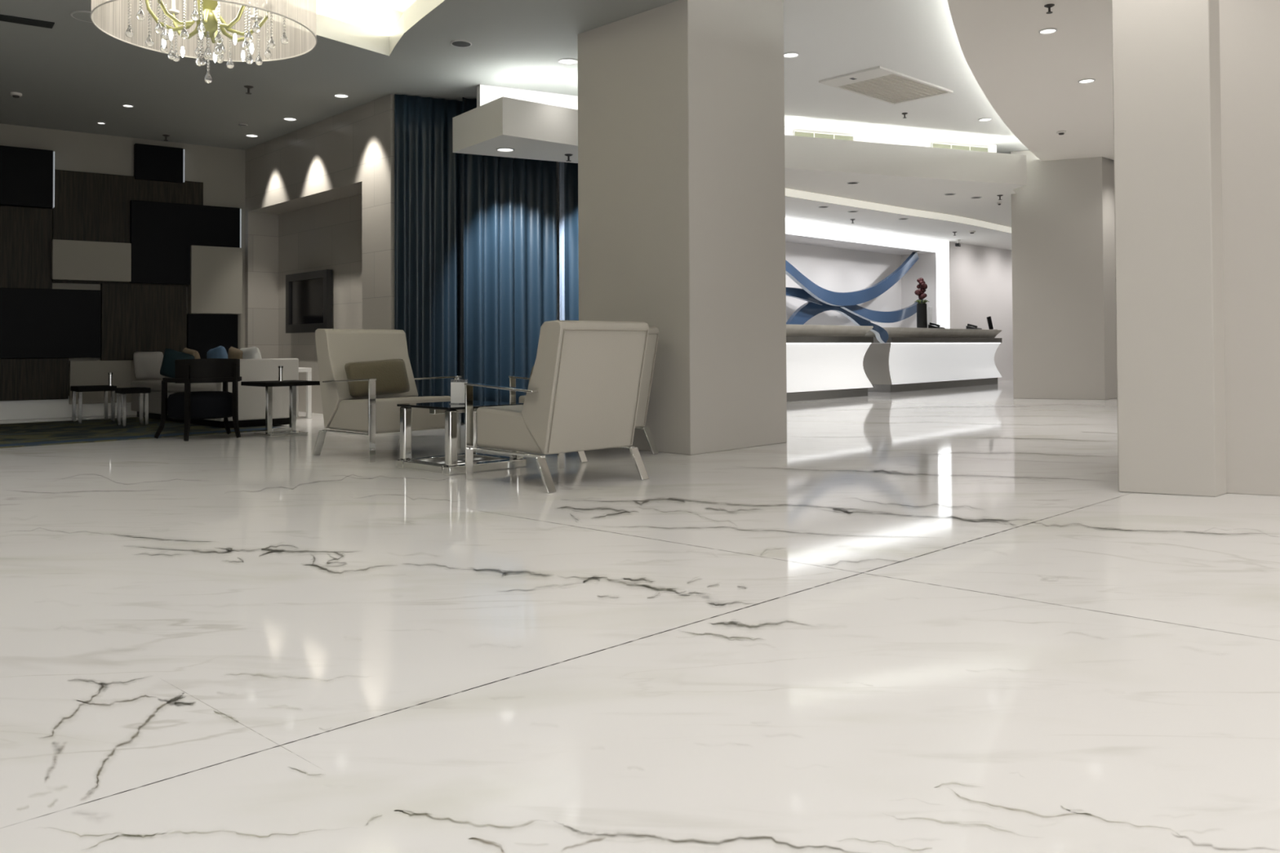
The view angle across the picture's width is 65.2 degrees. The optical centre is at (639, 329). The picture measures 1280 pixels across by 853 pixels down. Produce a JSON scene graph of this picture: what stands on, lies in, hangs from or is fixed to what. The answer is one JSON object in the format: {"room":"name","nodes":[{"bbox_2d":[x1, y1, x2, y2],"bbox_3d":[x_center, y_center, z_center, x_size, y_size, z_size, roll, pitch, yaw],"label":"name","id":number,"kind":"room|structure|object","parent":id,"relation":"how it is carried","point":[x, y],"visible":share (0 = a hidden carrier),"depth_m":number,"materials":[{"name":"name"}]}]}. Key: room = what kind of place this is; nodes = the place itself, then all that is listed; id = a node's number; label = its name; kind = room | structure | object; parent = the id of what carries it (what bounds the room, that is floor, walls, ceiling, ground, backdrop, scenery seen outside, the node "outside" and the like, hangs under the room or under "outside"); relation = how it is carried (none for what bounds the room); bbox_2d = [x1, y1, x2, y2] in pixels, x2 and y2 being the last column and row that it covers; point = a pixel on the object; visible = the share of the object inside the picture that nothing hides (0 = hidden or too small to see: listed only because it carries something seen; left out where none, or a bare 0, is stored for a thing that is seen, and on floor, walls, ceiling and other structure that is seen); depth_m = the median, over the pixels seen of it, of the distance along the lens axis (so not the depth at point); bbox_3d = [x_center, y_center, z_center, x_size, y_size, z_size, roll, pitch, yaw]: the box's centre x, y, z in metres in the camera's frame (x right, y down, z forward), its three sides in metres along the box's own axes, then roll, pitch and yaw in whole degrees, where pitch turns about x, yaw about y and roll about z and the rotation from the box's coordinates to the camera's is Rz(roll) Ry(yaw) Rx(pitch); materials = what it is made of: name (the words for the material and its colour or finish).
{"room":"lobby","nodes":[
{"label":"lobby","id":0,"kind":"room"},
{"bbox_2d":[0,123,245,420],"bbox_3d":[-8.532,-0.631,9.688,9.000,3.200,0.200,0,-1,-36],"label":"wall","id":1,"kind":"structure","parent":0,"point":[221,171],"depth_m":11.51,"materials":[{"name":"grey paint"}]},
{"bbox_2d":[0,205,52,288],"bbox_3d":[-7.404,-0.888,10.354,2.284,0.890,0.050,0,-1,-36],"label":"wall panel","id":2,"kind":"object","parent":1,"relation":"attached to","point":[25,233],"visible":0.88,"depth_m":10.86,"materials":[{"name":"brown wood"}]},
{"bbox_2d":[0,145,54,208],"bbox_3d":[-7.365,-1.649,10.318,2.290,0.628,0.120,0,-1,-36],"label":"wall panel","id":3,"kind":"object","parent":1,"relation":"attached to","point":[27,175],"visible":1,"depth_m":10.79,"materials":[{"name":"black"}]},
{"bbox_2d":[52,151,54,208],"bbox_3d":[-6.444,-1.642,10.987,0.012,0.608,0.108,0,-1,-36],"label":"light","id":4,"kind":"object","parent":3,"relation":"attached to","point":[53,153],"depth_m":10.94,"materials":[{"name":"grey"}]},
{"bbox_2d":[0,358,68,400],"bbox_3d":[-7.316,0.538,10.364,2.426,0.451,0.090,0,-1,-36],"label":"wall panel","id":5,"kind":"object","parent":1,"relation":"attached to","point":[20,379],"visible":1,"depth_m":10.85,"materials":[{"name":"brown wood"}]},
{"bbox_2d":[0,287,101,358],"bbox_3d":[-7.179,-0.068,10.446,2.740,0.754,0.120,0,-1,-36],"label":"wall panel","id":6,"kind":"object","parent":1,"relation":"attached to","point":[35,322],"visible":1,"depth_m":10.91,"materials":[{"name":"black"}]},
{"bbox_2d":[0,395,137,420],"bbox_3d":[-8.456,0.845,9.569,9.000,0.238,0.030,0,-1,-36],"label":"baseboard","id":7,"kind":"structure","parent":1,"relation":"attached to","point":[50,408],"depth_m":10.98,"materials":[{"name":"white paint"}]},
{"bbox_2d":[50,239,131,282],"bbox_3d":[-6.140,-0.758,11.192,0.774,0.436,0.190,0,-1,-36],"label":"wall panel","id":8,"kind":"object","parent":1,"relation":"attached to","point":[71,260],"visible":1,"depth_m":11.11,"materials":[{"name":"grey fabric"}]},
{"bbox_2d":[69,360,131,404],"bbox_3d":[-6.084,0.593,11.279,0.614,0.481,0.070,0,-1,-36],"label":"wall panel","id":9,"kind":"object","parent":1,"relation":"attached to","point":[82,373],"visible":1,"depth_m":11.24,"materials":[{"name":"grey fabric"}]},
{"bbox_2d":[52,169,203,286],"bbox_3d":[-5.855,-1.134,11.496,1.554,1.251,0.050,0,-1,-36],"label":"wall panel","id":10,"kind":"object","parent":1,"relation":"attached to","point":[89,206],"visible":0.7,"depth_m":11.31,"materials":[{"name":"brown wood"}]},
{"bbox_2d":[100,283,186,360],"bbox_3d":[-5.723,-0.079,11.546,0.890,0.870,0.090,0,-1,-36],"label":"wall panel","id":11,"kind":"object","parent":1,"relation":"attached to","point":[135,317],"visible":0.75,"depth_m":11.49,"materials":[{"name":"brown wood"}]},
{"bbox_2d":[133,143,184,182],"bbox_3d":[-5.607,-1.930,11.670,0.528,0.407,0.090,0,-1,-36],"label":"wall panel","id":12,"kind":"object","parent":1,"relation":"attached to","point":[151,162],"visible":1,"depth_m":11.63,"materials":[{"name":"black"}]},
{"bbox_2d":[182,149,184,182],"bbox_3d":[-5.396,-1.928,11.819,0.012,0.387,0.081,0,-1,-36],"label":"light","id":13,"kind":"object","parent":12,"relation":"attached to","point":[183,149],"depth_m":11.79,"materials":[{"name":"grey"}]},
{"bbox_2d":[129,200,241,284],"bbox_3d":[-5.351,-0.999,11.807,1.205,0.944,0.120,0,-1,-36],"label":"wall panel","id":14,"kind":"object","parent":1,"relation":"attached to","point":[162,234],"visible":0.87,"depth_m":11.66,"materials":[{"name":"black wood"}]},
{"bbox_2d":[240,208,241,248],"bbox_3d":[-4.867,-0.996,12.155,0.012,0.924,0.108,0,-1,-36],"label":"light","id":15,"kind":"object","parent":14,"relation":"attached to","point":[240,209],"depth_m":12.12,"materials":[{"name":"grey"}]},
{"bbox_2d":[186,314,237,359],"bbox_3d":[-5.125,0.171,11.991,0.565,0.700,0.070,0,-1,-36],"label":"wall panel","id":16,"kind":"object","parent":1,"relation":"attached to","point":[205,332],"visible":0.55,"depth_m":11.95,"materials":[{"name":"black"}]},
{"bbox_2d":[187,244,242,314],"bbox_3d":[-5.082,-0.583,11.965,0.578,0.798,0.190,0,-1,-36],"label":"wall panel","id":17,"kind":"object","parent":1,"relation":"attached to","point":[215,286],"visible":0.95,"depth_m":11.88,"materials":[{"name":"grey fabric"}]},
{"bbox_2d":[244,93,394,413],"bbox_3d":[-3.360,-0.633,11.169,0.700,3.200,3.629,1,-1,-43],"label":"wall","id":18,"kind":"structure","parent":0,"point":[319,195],"depth_m":11.21,"materials":[{"name":"paint"}]},
{"bbox_2d":[285,269,332,333],"bbox_3d":[-3.880,-0.313,11.695,0.070,0.704,1.107,1,-1,-43],"label":"television","id":19,"kind":"object","parent":18,"relation":"attached to","point":[308,295],"visible":0.97,"depth_m":11.63,"materials":[{"name":"black plastic"}]},
{"bbox_2d":[0,0,677,150],"bbox_3d":[-7.337,-2.293,6.542,15.350,0.001,19.000,0,-1,0],"label":"ceiling","id":20,"kind":"structure","parent":0,"point":[72,75],"depth_m":8.87,"materials":[{"name":"grey paint"}]},
{"bbox_2d":[9,92,22,97],"bbox_3d":[-5.944,-2.225,9.525,0.100,0.045,0.100,0,-1,0],"label":"smoke detector","id":21,"kind":"object","parent":20,"relation":"attached to","point":[15,95],"visible":1,"depth_m":9.50,"materials":[{"name":"white plastic"}]},
{"bbox_2d":[0,13,54,28],"bbox_3d":[-4.628,-2.288,7.383,0.520,0.007,0.154,0,-1,-34],"label":"ceiling vent","id":22,"kind":"object","parent":20,"relation":"in","point":[6,18],"visible":1,"depth_m":7.42,"materials":[{"name":"black"}]},
{"bbox_2d":[70,10,92,22],"bbox_3d":[-4.034,-2.292,7.343,0.258,0.009,0.258,0,-1,0],"label":"ceiling speaker","id":23,"kind":"object","parent":20,"relation":"attached to","point":[84,15],"visible":0.54,"depth_m":7.30,"materials":[{"name":"grey"}]},
{"bbox_2d":[121,103,133,106],"bbox_3d":[-5.128,-2.239,10.017,0.106,0.010,0.106,0,-1,0],"label":"recessed light","id":24,"kind":"object","parent":20,"relation":"in","point":[123,104],"visible":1,"depth_m":10.02,"materials":[{"name":"grey"}]},
{"bbox_2d":[244,85,253,93],"bbox_3d":[-3.650,-2.231,9.327,0.084,0.066,0.084,0,-1,0],"label":"sprinkler","id":25,"kind":"object","parent":20,"relation":"attached to","point":[248,87],"visible":1,"depth_m":9.32,"materials":[{"name":"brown metal"}]},
{"bbox_2d":[244,133,258,137],"bbox_3d":[-4.444,-2.217,11.454,0.146,0.010,0.146,0,-1,0],"label":"recessed light","id":26,"kind":"object","parent":20,"relation":"in","point":[246,135],"visible":1,"depth_m":11.44,"materials":[{"name":"grey"}]},
{"bbox_2d":[282,116,297,120],"bbox_3d":[-3.722,-2.235,10.634,0.146,0.010,0.146,0,-1,0],"label":"recessed light","id":27,"kind":"object","parent":20,"relation":"in","point":[288,118],"visible":1,"depth_m":10.63,"materials":[{"name":"grey"}]},
{"bbox_2d":[333,93,349,97],"bbox_3d":[-2.887,-2.257,9.665,0.146,0.010,0.146,0,-1,0],"label":"recessed light","id":28,"kind":"object","parent":20,"relation":"in","point":[337,95],"visible":1,"depth_m":9.65,"materials":[{"name":"grey"}]},
{"bbox_2d":[394,93,463,422],"bbox_3d":[-1.951,-0.668,9.729,0.863,3.165,0.086,0,-1,-25],"label":"curtain","id":29,"kind":"object","parent":20,"relation":"hanging from","point":[428,222],"visible":0.67,"depth_m":9.68,"materials":[{"name":"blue fabric"}]},
{"bbox_2d":[450,40,471,47],"bbox_3d":[-1.435,-2.293,8.034,0.168,0.009,0.168,0,-1,0],"label":"ceiling speaker","id":30,"kind":"object","parent":20,"relation":"attached to","point":[462,43],"visible":1,"depth_m":8.02,"materials":[{"name":"grey"}]},
{"bbox_2d":[452,40,471,46],"bbox_3d":[-1.435,-2.292,8.034,0.150,0.006,0.150,0,-1,0],"label":"grille","id":31,"kind":"object","parent":30,"relation":"attached to","point":[456,43],"depth_m":8.02,"materials":[{"name":"black"}]},
{"bbox_2d":[462,97,514,423],"bbox_3d":[-1.480,-0.669,9.803,0.531,3.165,0.132,0,-1,-26],"label":"curtain","id":32,"kind":"object","parent":20,"relation":"hanging from","point":[488,181],"visible":0.73,"depth_m":9.80,"materials":[{"name":"blue fabric"}]},
{"bbox_2d":[514,157,558,403],"bbox_3d":[-1.034,-0.667,10.027,0.492,3.165,0.116,0,-1,-28],"label":"curtain","id":33,"kind":"object","parent":20,"relation":"hanging from","point":[535,181],"visible":0.49,"depth_m":10.02,"materials":[{"name":"blue fabric"}]},
{"bbox_2d":[558,57,577,64],"bbox_3d":[-0.610,-2.288,8.555,0.177,0.010,0.177,0,-1,0],"label":"recessed light","id":34,"kind":"object","parent":20,"relation":"in","point":[566,60],"visible":0.95,"depth_m":8.56,"materials":[{"name":"grey"}]},
{"bbox_2d":[559,161,578,320],"bbox_3d":[-0.385,-0.665,10.328,0.990,3.165,0.134,0,-1,-27],"label":"curtain","id":35,"kind":"object","parent":20,"relation":"hanging from","point":[568,171],"visible":0.06,"depth_m":10.18,"materials":[{"name":"blue fabric"}]},
{"bbox_2d":[265,0,444,55],"bbox_3d":[-2.355,-2.587,5.525,3.422,0.500,6.531,0,-1,0],"label":"ceiling","id":36,"kind":"structure","parent":0,"point":[378,26],"depth_m":8.22,"materials":[{"name":"white paint"}]},
{"bbox_2d":[90,0,316,83],"bbox_3d":[-2.284,-2.068,5.293,1.094,1.540,1.094,0,-1,-17],"label":"chandelier","id":37,"kind":"object","parent":36,"relation":"hanging from","point":[252,40],"visible":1,"depth_m":5.41,"materials":[{"name":"white fabric"}]},
{"bbox_2d":[452,96,577,163],"bbox_3d":[-0.567,-1.782,9.214,2.100,0.320,0.935,0,-1,-27],"label":"ceiling","id":38,"kind":"structure","parent":0,"point":[535,131],"depth_m":8.74,"materials":[{"name":"white paint"}]},
{"bbox_2d":[495,146,515,151],"bbox_3d":[-1.213,-1.617,9.009,0.170,0.010,0.170,0,-1,0],"label":"recessed light","id":39,"kind":"object","parent":38,"relation":"in","point":[504,148],"visible":1,"depth_m":9.02,"materials":[{"name":"grey"}]},
{"bbox_2d":[476,84,577,109],"bbox_3d":[-0.687,-1.971,9.738,1.839,0.598,0.100,0,-1,-27],"label":"light","id":40,"kind":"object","parent":38,"relation":"attached to","point":[486,94],"depth_m":9.48,"materials":[{"name":"white paint"}]},
{"bbox_2d":[564,153,573,161],"bbox_3d":[-0.661,-1.590,9.274,0.077,0.060,0.077,0,-1,0],"label":"sprinkler","id":41,"kind":"object","parent":38,"relation":"attached to","point":[568,155],"visible":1,"depth_m":9.26,"materials":[{"name":"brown metal"}]},
{"bbox_2d":[558,161,559,319],"bbox_3d":[-1.051,-0.795,10.582,2.980,3.480,0.150,0,-1,-26],"label":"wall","id":42,"kind":"structure","parent":0,"point":[558,162],"depth_m":10.59,"materials":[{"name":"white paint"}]},
{"bbox_2d":[0,380,1279,852],"bbox_3d":[0.005,0.946,10.985,32.000,0.002,38.000,0,-1,0],"label":"floor","id":43,"kind":"structure","parent":0,"point":[935,620],"depth_m":2.51,"materials":[{"name":"white stone"}]},
{"bbox_2d":[0,417,277,448],"bbox_3d":[-6.453,0.923,8.073,6.200,0.013,2.750,1,-1,-45],"label":"rug","id":44,"kind":"object","parent":43,"relation":"on","point":[65,432],"visible":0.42,"depth_m":9.05,"materials":[{"name":"carpet"}]},
{"bbox_2d":[70,385,116,422],"bbox_3d":[-5.655,0.770,10.345,0.360,0.365,0.360,1,-1,-40],"label":"table","id":45,"kind":"object","parent":44,"relation":"on","point":[80,389],"visible":0.96,"depth_m":10.31,"materials":[{"name":"black wood"}]},
{"bbox_2d":[108,373,112,386],"bbox_3d":[-5.496,0.519,10.380,0.042,0.135,0.042,0,-1,0],"label":"candle stand","id":46,"kind":"object","parent":45,"relation":"on","point":[110,375],"visible":1,"depth_m":10.36,"materials":[{"name":"silver metal"}]},
{"bbox_2d":[115,386,151,426],"bbox_3d":[-4.962,0.757,9.782,0.260,0.365,0.260,1,-1,-40],"label":"table","id":47,"kind":"object","parent":44,"relation":"on","point":[140,390],"visible":1,"depth_m":9.76,"materials":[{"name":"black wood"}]},
{"bbox_2d":[130,358,298,428],"bbox_3d":[-4.476,0.625,10.401,0.770,0.645,2.420,1,-1,-45],"label":"sofa","id":48,"kind":"object","parent":44,"relation":"on","point":[251,399],"visible":0.49,"depth_m":9.64,"materials":[{"name":"grey fabric"}]},
{"bbox_2d":[133,351,164,379],"bbox_3d":[-5.420,0.401,11.038,0.350,0.308,0.166,0,-1,3],"label":"cushion","id":49,"kind":"object","parent":48,"relation":"on","point":[147,365],"visible":0.91,"depth_m":10.98,"materials":[{"name":"grey fabric"}]},
{"bbox_2d":[130,380,216,392],"bbox_3d":[-4.579,0.599,10.390,0.610,0.093,2.290,1,-1,-45],"label":"seat cushion","id":50,"kind":"object","parent":48,"relation":"on","point":[155,385],"depth_m":10.13,"materials":[{"name":"grey fabric"}]},
{"bbox_2d":[160,348,194,377],"bbox_3d":[-4.856,0.379,10.490,0.370,0.354,0.141,0,-1,-6],"label":"cushion","id":51,"kind":"object","parent":48,"relation":"on","point":[167,367],"visible":0.59,"depth_m":10.44,"materials":[{"name":"teal fabric"}]},
{"bbox_2d":[182,347,200,359],"bbox_3d":[-4.844,0.379,10.801,0.371,0.360,0.151,-1,-1,43],"label":"cushion","id":52,"kind":"object","parent":48,"relation":"on","point":[192,352],"visible":0.26,"depth_m":10.69,"materials":[{"name":"brown fabric"}]},
{"bbox_2d":[206,346,227,358],"bbox_3d":[-4.346,0.356,10.303,0.400,0.370,0.159,-1,-1,43],"label":"cushion","id":53,"kind":"object","parent":48,"relation":"on","point":[220,352],"visible":0.35,"depth_m":10.19,"materials":[{"name":"blue fabric"}]},
{"bbox_2d":[227,346,242,359],"bbox_3d":[-4.002,0.360,9.958,0.386,0.376,0.151,-1,-1,43],"label":"cushion","id":54,"kind":"object","parent":48,"relation":"on","point":[233,353],"visible":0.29,"depth_m":9.88,"materials":[{"name":"brown fabric"}]},
{"bbox_2d":[240,346,262,359],"bbox_3d":[-3.841,0.346,9.854,0.420,0.350,0.148,-1,-1,43],"label":"cushion","id":55,"kind":"object","parent":48,"relation":"on","point":[251,353],"visible":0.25,"depth_m":9.73,"materials":[{"name":"white fabric"}]},
{"bbox_2d":[154,358,241,440],"bbox_3d":[-3.684,0.582,8.427,0.629,0.675,0.571,1,-1,-41],"label":"tub chair","id":56,"kind":"object","parent":43,"relation":"on","point":[187,405],"visible":1,"depth_m":8.23,"materials":[{"name":"black wood"}]},
{"bbox_2d":[240,380,319,436],"bbox_3d":[-3.166,0.693,8.819,0.500,0.465,0.500,1,-1,-45],"label":"side table","id":57,"kind":"object","parent":43,"relation":"on","point":[291,430],"visible":0.98,"depth_m":8.74,"materials":[{"name":"black wood"}]},
{"bbox_2d":[278,365,283,381],"bbox_3d":[-3.178,0.393,8.845,0.042,0.135,0.042,0,-1,0],"label":"candle stand","id":58,"kind":"object","parent":57,"relation":"on","point":[280,367],"visible":1,"depth_m":8.83,"materials":[{"name":"silver metal"}]},
{"bbox_2d":[298,367,311,418],"bbox_3d":[-4.065,0.699,11.153,0.300,0.545,1.200,1,-1,-43],"label":"console table","id":59,"kind":"object","parent":43,"relation":"on","point":[308,370],"visible":0.17,"depth_m":10.79,"materials":[{"name":"white paint"}]},
{"bbox_2d":[312,328,461,462],"bbox_3d":[-1.815,0.442,7.110,0.818,0.898,0.739,-1,-1,44],"label":"armchair","id":60,"kind":"object","parent":43,"relation":"on","point":[373,414],"visible":0.79,"depth_m":7.02,"materials":[{"name":"beige leather"}]},
{"bbox_2d":[344,359,409,397],"bbox_3d":[-1.859,0.343,7.084,0.184,0.262,0.492,-1,-1,42],"label":"pillow","id":61,"kind":"object","parent":60,"relation":"on","point":[390,375],"visible":0.94,"depth_m":7.01,"materials":[{"name":"brown fabric"}]},
{"bbox_2d":[396,400,526,475],"bbox_3d":[-1.127,0.671,6.319,0.580,0.400,0.580,1,-1,-45],"label":"coffee table","id":62,"kind":"object","parent":43,"relation":"on","point":[435,464],"visible":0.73,"depth_m":6.21,"materials":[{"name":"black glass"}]},
{"bbox_2d":[449,379,467,404],"bbox_3d":[-1.138,0.393,6.294,0.110,0.155,0.060,0,-1,4],"label":"holder","id":63,"kind":"object","parent":62,"relation":"on","point":[457,386],"visible":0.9,"depth_m":6.29,"materials":[{"name":"white glass"}]},
{"bbox_2d":[464,320,648,493],"bbox_3d":[-0.456,0.410,5.677,0.739,0.898,0.818,1,-1,-45],"label":"armchair","id":64,"kind":"object","parent":43,"relation":"on","point":[583,392],"visible":1,"depth_m":5.42,"materials":[{"name":"beige leather"}]},
{"bbox_2d":[508,326,658,462],"bbox_3d":[-0.376,0.433,7.022,0.818,0.898,0.739,-1,-1,44],"label":"armchair","id":65,"kind":"object","parent":43,"relation":"on","point":[653,335],"visible":0.27,"depth_m":7.00,"materials":[{"name":"beige leather"}]},
{"bbox_2d":[577,0,786,454],"bbox_3d":[0.329,-0.849,7.817,1.167,3.477,1.228,-1,-1,43],"label":"column","id":66,"kind":"structure","parent":43,"relation":"on","point":[682,171],"depth_m":7.33,"materials":[{"name":"grey paint"}]},
{"bbox_2d":[786,324,873,401],"bbox_3d":[2.089,0.465,13.952,0.570,1.045,3.455,-1,-1,44],"label":"reception desk","id":67,"kind":"object","parent":43,"relation":"on","point":[824,362],"visible":0.51,"depth_m":14.20,"materials":[{"name":"white plastic"}]},
{"bbox_2d":[786,324,873,336],"bbox_3d":[2.087,0.022,13.960,0.570,0.159,3.455,-1,-1,44],"label":"countertop","id":68,"kind":"structure","parent":67,"relation":"on","point":[792,330],"depth_m":14.19,"materials":[{"name":"beige stone"}]},
{"bbox_2d":[862,327,1001,392],"bbox_3d":[5.249,0.517,17.875,0.700,1.045,4.495,-1,-1,41],"label":"reception desk","id":69,"kind":"object","parent":43,"relation":"on","point":[915,358],"visible":0.88,"depth_m":17.14,"materials":[{"name":"white plastic"}]},
{"bbox_2d":[914,277,928,328],"bbox_3d":[4.968,-0.462,17.634,0.264,0.904,0.264,-1,-1,32],"label":"flower vase","id":70,"kind":"object","parent":69,"relation":"on","point":[922,313],"visible":0.98,"depth_m":17.57,"materials":[{"name":"black plastic"}]},
{"bbox_2d":[926,306,932,328],"bbox_3d":[5.202,-0.204,18.028,0.070,0.400,0.100,1,-1,-45],"label":"box","id":71,"kind":"object","parent":69,"relation":"on","point":[929,309],"visible":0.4,"depth_m":17.99,"materials":[{"name":"white"}]},
{"bbox_2d":[864,327,1001,337],"bbox_3d":[5.246,0.074,17.883,0.700,0.159,4.495,-1,-1,41],"label":"countertop","id":72,"kind":"structure","parent":69,"relation":"on","point":[892,331],"depth_m":17.34,"materials":[{"name":"beige stone"}]},
{"bbox_2d":[928,322,945,328],"bbox_3d":[5.272,-0.065,17.771,0.220,0.114,0.220,-1,-1,41],"label":"desk telephone","id":73,"kind":"object","parent":69,"relation":"on","point":[931,325],"visible":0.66,"depth_m":17.71,"materials":[{"name":"black plastic"}]},
{"bbox_2d":[965,324,982,328],"bbox_3d":[6.338,-0.050,18.977,0.220,0.114,0.220,-1,-1,41],"label":"desk telephone","id":74,"kind":"object","parent":69,"relation":"on","point":[969,326],"visible":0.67,"depth_m":18.92,"materials":[{"name":"black plastic"}]},
{"bbox_2d":[986,315,993,329],"bbox_3d":[6.930,-0.120,19.754,0.206,0.274,0.140,0,-1,-20],"label":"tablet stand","id":75,"kind":"object","parent":69,"relation":"on","point":[988,318],"visible":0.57,"depth_m":19.72,"materials":[{"name":"black plastic"}]},
{"bbox_2d":[1010,150,1117,399],"bbox_3d":[6.182,-0.766,14.329,1.122,3.477,1.632,-1,-1,40],"label":"column","id":76,"kind":"structure","parent":43,"relation":"on","point":[1063,220],"depth_m":13.82,"materials":[{"name":"grey paint"}]},
{"bbox_2d":[1111,0,1226,497],"bbox_3d":[2.849,-0.822,5.254,0.771,3.308,0.406,1,-1,-44],"label":"column","id":77,"kind":"structure","parent":43,"relation":"on","point":[1170,327],"depth_m":5.02,"materials":[{"name":"grey paint"}]},
{"bbox_2d":[785,195,1011,250],"bbox_3d":[4.543,-1.733,17.549,8.944,0.001,9.796,0,-1,0],"label":"ceiling","id":78,"kind":"structure","parent":0,"point":[796,208],"depth_m":16.59,"materials":[{"name":"white paint"}]},
{"bbox_2d":[785,233,1013,381],"bbox_3d":[4.319,-0.689,18.292,12.700,3.480,0.750,1,-1,-45],"label":"wall","id":79,"kind":"structure","parent":0,"point":[980,277],"depth_m":19.41,"materials":[{"name":"white paint"}]},
{"bbox_2d":[785,251,922,342],"bbox_3d":[4.255,-0.627,17.268,4.856,1.742,1.651,1,-1,-45],"label":"sculpture","id":80,"kind":"object","parent":79,"relation":"attached to","point":[820,300],"visible":0.87,"depth_m":17.33,"materials":[{"name":"blue paint"}]},
{"bbox_2d":[785,217,949,328],"bbox_3d":[3.069,-0.362,16.478,8.174,2.756,0.047,1,-1,-45],"label":"light","id":81,"kind":"object","parent":79,"relation":"attached to","point":[793,226],"visible":0.62,"depth_m":17.98,"materials":[{"name":"white"}]},
{"bbox_2d":[784,134,1026,227],"bbox_3d":[5.193,-2.078,15.031,2.416,0.397,11.646,-1,-1,45],"label":"ceiling","id":82,"kind":"structure","parent":0,"point":[900,175],"depth_m":12.93,"materials":[{"name":"white paint"}]},
{"bbox_2d":[846,181,858,184],"bbox_3d":[2.766,-1.903,13.008,0.165,0.010,0.165,0,-1,0],"label":"recessed light","id":83,"kind":"object","parent":82,"relation":"in","point":[851,182],"visible":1,"depth_m":12.98,"materials":[{"name":"grey metal"}]},
{"bbox_2d":[785,187,1011,233],"bbox_3d":[4.868,-1.810,16.245,0.233,0.105,10.381,-1,-1,45],"label":"band","id":84,"kind":"object","parent":82,"relation":"attached to","point":[788,192],"visible":0.65,"depth_m":15.16,"materials":[{"name":"white"}]},
{"bbox_2d":[783,0,1029,153],"bbox_3d":[8.162,-2.532,13.546,15.650,0.001,33.000,0,-1,0],"label":"ceiling","id":85,"kind":"structure","parent":0,"point":[918,39],"depth_m":9.78,"materials":[{"name":"white paint"}]},
{"bbox_2d":[783,52,799,57],"bbox_3d":[1.409,-2.564,9.355,0.165,0.010,0.165,0,-1,0],"label":"recessed light","id":86,"kind":"object","parent":85,"relation":"in","point":[788,55],"visible":0.91,"depth_m":9.36,"materials":[{"name":"grey"}]},
{"bbox_2d":[818,66,953,104],"bbox_3d":[2.596,-2.543,10.494,1.407,0.023,0.732,1,-1,-43],"label":"ceiling panel","id":87,"kind":"object","parent":85,"relation":"attached to","point":[880,83],"depth_m":10.45,"materials":[{"name":"white plastic"}]},
{"bbox_2d":[840,74,946,102],"bbox_3d":[2.680,-2.547,10.573,1.077,0.008,0.673,1,-1,-43],"label":"ceiling vent","id":88,"kind":"object","parent":87,"relation":"in","point":[887,88],"depth_m":10.51,"materials":[{"name":"beige plastic"}]},
{"bbox_2d":[784,125,996,152],"bbox_3d":[2.611,-2.223,12.749,4.793,0.583,0.080,0,-1,-22],"label":"cove","id":89,"kind":"object","parent":85,"relation":"attached to","point":[788,131],"visible":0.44,"depth_m":12.96,"materials":[{"name":"white paint"}]},
{"bbox_2d":[793,130,853,140],"bbox_3d":[2.314,-2.386,12.579,0.880,0.166,0.019,0,-1,-22],"label":"wall grille","id":90,"kind":"object","parent":89,"relation":"attached to","point":[798,133],"visible":0.4,"depth_m":12.57,"materials":[{"name":"yellow metal"}]},
{"bbox_2d":[931,142,988,151],"bbox_3d":[4.279,-2.380,13.359,0.935,0.166,0.019,0,-1,-22],"label":"wall grille","id":91,"kind":"object","parent":89,"relation":"attached to","point":[943,145],"visible":0.4,"depth_m":13.35,"materials":[{"name":"yellow metal"}]},
{"bbox_2d":[977,117,992,121],"bbox_3d":[4.171,-2.531,12.078,0.165,0.010,0.165,0,-1,0],"label":"recessed light","id":92,"kind":"object","parent":85,"relation":"in","point":[984,119],"visible":1,"depth_m":12.08,"materials":[{"name":"grey"}]},
{"bbox_2d":[947,0,1114,160],"bbox_3d":[8.596,-2.515,5.869,14.581,0.035,17.550,0,-1,0],"label":"ceiling","id":93,"kind":"structure","parent":0,"point":[1029,77],"depth_m":9.20,"materials":[{"name":"white paint"}]},
{"bbox_2d":[1038,27,1057,34],"bbox_3d":[3.321,-2.426,8.139,0.142,0.010,0.142,0,-1,0],"label":"recessed light","id":94,"kind":"object","parent":93,"relation":"in","point":[1048,30],"visible":1,"depth_m":8.13,"materials":[{"name":"grey"}]},
{"bbox_2d":[1044,3,1054,13],"bbox_3d":[3.083,-2.411,7.531,0.074,0.058,0.074,0,-1,0],"label":"sprinkler","id":95,"kind":"object","parent":93,"relation":"attached to","point":[1049,6],"visible":1,"depth_m":7.52,"materials":[{"name":"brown metal"}]},
{"bbox_2d":[1056,130,1066,134],"bbox_3d":[5.049,-2.350,11.983,0.110,0.045,0.110,0,-1,0],"label":"smoke detector","id":96,"kind":"object","parent":93,"relation":"attached to","point":[1060,132],"visible":1,"depth_m":11.95,"materials":[{"name":"white plastic"}]},
{"bbox_2d":[1077,78,1095,83],"bbox_3d":[4.327,-2.404,9.688,0.156,0.010,0.156,0,-1,0],"label":"recessed light","id":97,"kind":"object","parent":93,"relation":"in","point":[1086,80],"visible":1,"depth_m":9.67,"materials":[{"name":"grey"}]},
{"bbox_2d":[1218,0,1279,496],"bbox_3d":[4.457,-0.842,4.639,3.200,3.308,0.500,-1,-1,25],"label":"wall","id":98,"kind":"structure","parent":0,"point":[1250,29],"depth_m":5.01,"materials":[{"name":"grey paint"}]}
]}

